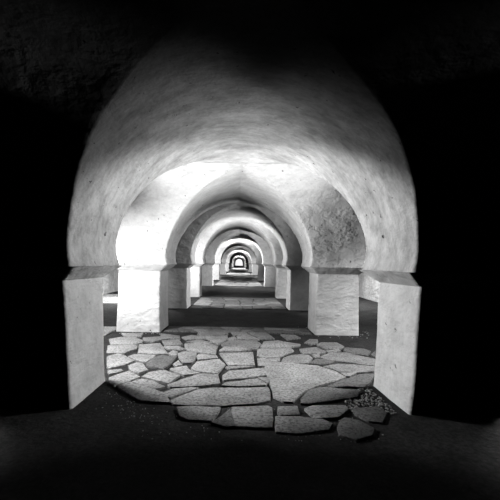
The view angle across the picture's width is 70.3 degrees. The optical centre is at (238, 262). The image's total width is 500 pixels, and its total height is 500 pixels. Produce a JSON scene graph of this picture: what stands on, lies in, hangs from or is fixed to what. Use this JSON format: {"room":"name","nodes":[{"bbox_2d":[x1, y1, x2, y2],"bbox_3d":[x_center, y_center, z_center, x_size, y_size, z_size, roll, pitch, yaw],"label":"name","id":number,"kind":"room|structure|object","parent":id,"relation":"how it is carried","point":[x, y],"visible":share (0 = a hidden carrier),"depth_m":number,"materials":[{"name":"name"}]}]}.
{"room":"arched stone passageway","nodes":[
{"label":"arched stone passageway","id":0,"kind":"room"},
{"bbox_2d":[102,269,118,293],"bbox_3d":[-6.180,-0.079,90.311,0.300,3.843,173.379,1,0,0],"label":"wall","id":1,"kind":"structure","parent":0,"point":[110,281],"depth_m":16.72,"materials":[{"name":"paint"}]},
{"bbox_2d":[235,259,242,265],"bbox_3d":[-0.165,0.026,177.150,11.730,3.843,0.300,1,0,0],"label":"wall","id":2,"kind":"structure","parent":0,"point":[238,261],"depth_m":177.01,"materials":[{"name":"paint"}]},
{"bbox_2d":[0,266,499,499],"bbox_3d":[-0.030,1.720,86.100,12.900,0.460,181.800,1,0,0],"label":"floor","id":3,"kind":"structure","parent":0,"point":[238,346],"depth_m":3.28,"materials":[{"name":"grey stone"}]},
{"bbox_2d":[0,265,120,409],"bbox_3d":[-2.203,0.768,4.054,1.364,1.478,1.143,1,0,0],"label":"pillar","id":4,"kind":"structure","parent":3,"relation":"on","point":[52,332],"depth_m":3.64,"materials":[{"name":"paint"}]},
{"bbox_2d":[0,0,499,273],"bbox_3d":[0.055,-0.818,4.052,7.262,1.772,4.018,1,0,0],"label":"arch","id":5,"kind":"object","parent":4,"relation":"on","point":[394,104],"visible":1,"depth_m":3.19,"materials":[{"name":"white paint"}]},
{"bbox_2d":[116,264,175,331],"bbox_3d":[-2.152,0.769,8.056,1.268,1.478,1.138,1,0,0],"label":"pillar","id":6,"kind":"structure","parent":3,"relation":"on","point":[142,288],"depth_m":7.62,"materials":[{"name":"paint"}]},
{"bbox_2d":[116,162,365,267],"bbox_3d":[0.017,-0.820,8.040,6.965,1.774,3.966,1,0,0],"label":"arch","id":7,"kind":"object","parent":6,"relation":"on","point":[328,231],"visible":0.66,"depth_m":7.37,"materials":[{"name":"white paint"}]},
{"bbox_2d":[168,264,194,308],"bbox_3d":[-2.149,0.769,11.985,1.268,1.478,1.139,1,0,0],"label":"pillar","id":8,"kind":"structure","parent":3,"relation":"on","point":[179,276],"depth_m":11.55,"materials":[{"name":"paint"}]},
{"bbox_2d":[190,263,205,296],"bbox_3d":[-2.149,0.769,15.806,1.266,1.478,1.142,1,0,0],"label":"pillar","id":9,"kind":"structure","parent":3,"relation":"on","point":[196,270],"depth_m":15.38,"materials":[{"name":"paint"}]},
{"bbox_2d":[202,263,215,285],"bbox_3d":[-2.150,0.769,23.085,1.276,1.478,1.138,1,0,0],"label":"pillar","id":10,"kind":"structure","parent":3,"relation":"on","point":[207,269],"depth_m":22.65,"materials":[{"name":"paint"}]},
{"bbox_2d":[205,232,272,263],"bbox_3d":[0.015,-0.817,23.256,6.956,1.770,7.609,1,0,0],"label":"arch","id":11,"kind":"object","parent":10,"relation":"on","point":[217,243],"visible":0.43,"depth_m":22.34,"materials":[{"name":"white paint"}]},
{"bbox_2d":[213,263,220,279],"bbox_3d":[-2.153,0.769,31.037,1.266,1.478,1.136,1,0,0],"label":"pillar","id":12,"kind":"structure","parent":3,"relation":"on","point":[216,268],"depth_m":30.60,"materials":[{"name":"paint"}]},
{"bbox_2d":[220,263,225,274],"bbox_3d":[-2.152,0.769,44.685,1.264,1.478,1.144,1,0,0],"label":"pillar","id":13,"kind":"structure","parent":3,"relation":"on","point":[222,265],"depth_m":44.26,"materials":[{"name":"paint"}]},
{"bbox_2d":[222,247,255,262],"bbox_3d":[0.014,-0.818,44.835,6.956,1.771,13.947,1,0,0],"label":"arch","id":14,"kind":"object","parent":13,"relation":"on","point":[229,251],"visible":0.44,"depth_m":43.62,"materials":[{"name":"white paint"}]},
{"bbox_2d":[95,327,396,441],"bbox_3d":[0.564,1.523,5.659,5.445,0.027,5.310,1,0,-10],"label":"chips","id":15,"kind":"object","parent":3,"relation":"on","point":[368,390],"visible":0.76,"depth_m":3.87,"materials":[{"name":"grey stone"}]},
{"bbox_2d":[251,263,257,274],"bbox_3d":[2.121,0.843,44.687,1.265,1.478,1.144,1,0,0],"label":"pillar","id":16,"kind":"structure","parent":3,"relation":"on","point":[254,265],"depth_m":44.26,"materials":[{"name":"paint"}]},
{"bbox_2d":[257,264,263,280],"bbox_3d":[2.121,0.843,31.036,1.268,1.478,1.140,1,0,0],"label":"pillar","id":17,"kind":"structure","parent":3,"relation":"on","point":[260,266],"depth_m":30.60,"materials":[{"name":"paint"}]},
{"bbox_2d":[216,240,261,263],"bbox_3d":[0.013,-0.818,32.461,6.960,1.771,10.798,1,0,0],"label":"arch","id":18,"kind":"object","parent":17,"relation":"on","point":[235,243],"visible":0.46,"depth_m":30.35,"materials":[{"name":"white paint"}]},
{"bbox_2d":[262,264,275,286],"bbox_3d":[2.122,0.843,23.084,1.272,1.478,1.141,1,0,0],"label":"pillar","id":19,"kind":"structure","parent":3,"relation":"on","point":[269,269],"depth_m":22.66,"materials":[{"name":"paint"}]},
{"bbox_2d":[273,265,286,298],"bbox_3d":[2.123,0.843,15.812,1.264,1.478,1.140,1,0,0],"label":"pillar","id":20,"kind":"structure","parent":3,"relation":"on","point":[281,272],"depth_m":15.38,"materials":[{"name":"paint"}]},
{"bbox_2d":[195,219,282,264],"bbox_3d":[0.013,-0.818,16.673,6.964,1.771,5.550,1,0,0],"label":"arch","id":21,"kind":"object","parent":20,"relation":"on","point":[233,225],"visible":0.45,"depth_m":15.25,"materials":[{"name":"white paint"}]},
{"bbox_2d":[282,265,308,310],"bbox_3d":[2.122,0.843,11.984,1.268,1.478,1.141,1,0,0],"label":"pillar","id":22,"kind":"structure","parent":3,"relation":"on","point":[297,293],"depth_m":11.55,"materials":[{"name":"paint"}]},
{"bbox_2d":[175,203,302,265],"bbox_3d":[0.016,-0.819,11.958,6.960,1.773,3.872,1,0,0],"label":"arch","id":23,"kind":"object","parent":22,"relation":"on","point":[289,243],"visible":0.47,"depth_m":11.42,"materials":[{"name":"white paint"}]},
{"bbox_2d":[301,266,361,335],"bbox_3d":[2.122,0.843,8.055,1.265,1.478,1.139,1,0,0],"label":"pillar","id":24,"kind":"structure","parent":3,"relation":"on","point":[333,307],"depth_m":7.62,"materials":[{"name":"paint"}]},
{"bbox_2d":[360,270,499,416],"bbox_3d":[2.230,0.845,4.054,1.384,1.478,1.142,1,0,0],"label":"pillar","id":25,"kind":"structure","parent":3,"relation":"on","point":[438,342],"depth_m":3.64,"materials":[{"name":"paint"}]},
{"bbox_3d":[-2.151,0.769,112.184,1.268,1.478,1.141,1,0,0],"label":"pillar","id":26,"kind":"structure","parent":3,"relation":"on","visible":0},
{"bbox_2d":[232,256,245,262],"bbox_3d":[0.014,-0.819,116.686,6.964,1.773,38.249,1,0,0],"label":"arch","id":27,"kind":"object","parent":26,"relation":"on","point":[237,256],"visible":0.41,"depth_m":110.61,"materials":[{"name":"white paint"}]},
{"bbox_2d":[359,272,378,301],"bbox_3d":[5.849,0.131,90.311,0.300,3.843,173.379,1,0,0],"label":"wall","id":28,"kind":"structure","parent":0,"point":[368,286],"depth_m":15.58,"materials":[{"name":"paint"}]},
{"bbox_3d":[-2.149,0.769,58.935,1.268,1.478,1.140,1,0,0],"label":"pillar","id":29,"kind":"structure","parent":0,"visible":0},
{"bbox_2d":[227,251,250,262],"bbox_3d":[0.013,-0.817,61.373,6.958,1.770,19.122,1,0,0],"label":"arch","id":30,"kind":"object","parent":29,"relation":"on","point":[234,252],"visible":0.43,"depth_m":58.09,"materials":[{"name":"white paint"}]},
{"bbox_3d":[-2.152,0.769,82.938,1.260,1.478,1.136,1,0,0],"label":"pillar","id":31,"kind":"structure","parent":0,"visible":0},
{"bbox_2d":[230,254,247,262],"bbox_3d":[0.014,-0.819,84.248,6.958,1.773,26.614,1,0,0],"label":"arch","id":32,"kind":"object","parent":31,"relation":"on","point":[235,255],"visible":0.44,"depth_m":81.52,"materials":[{"name":"white paint"}]}
]}

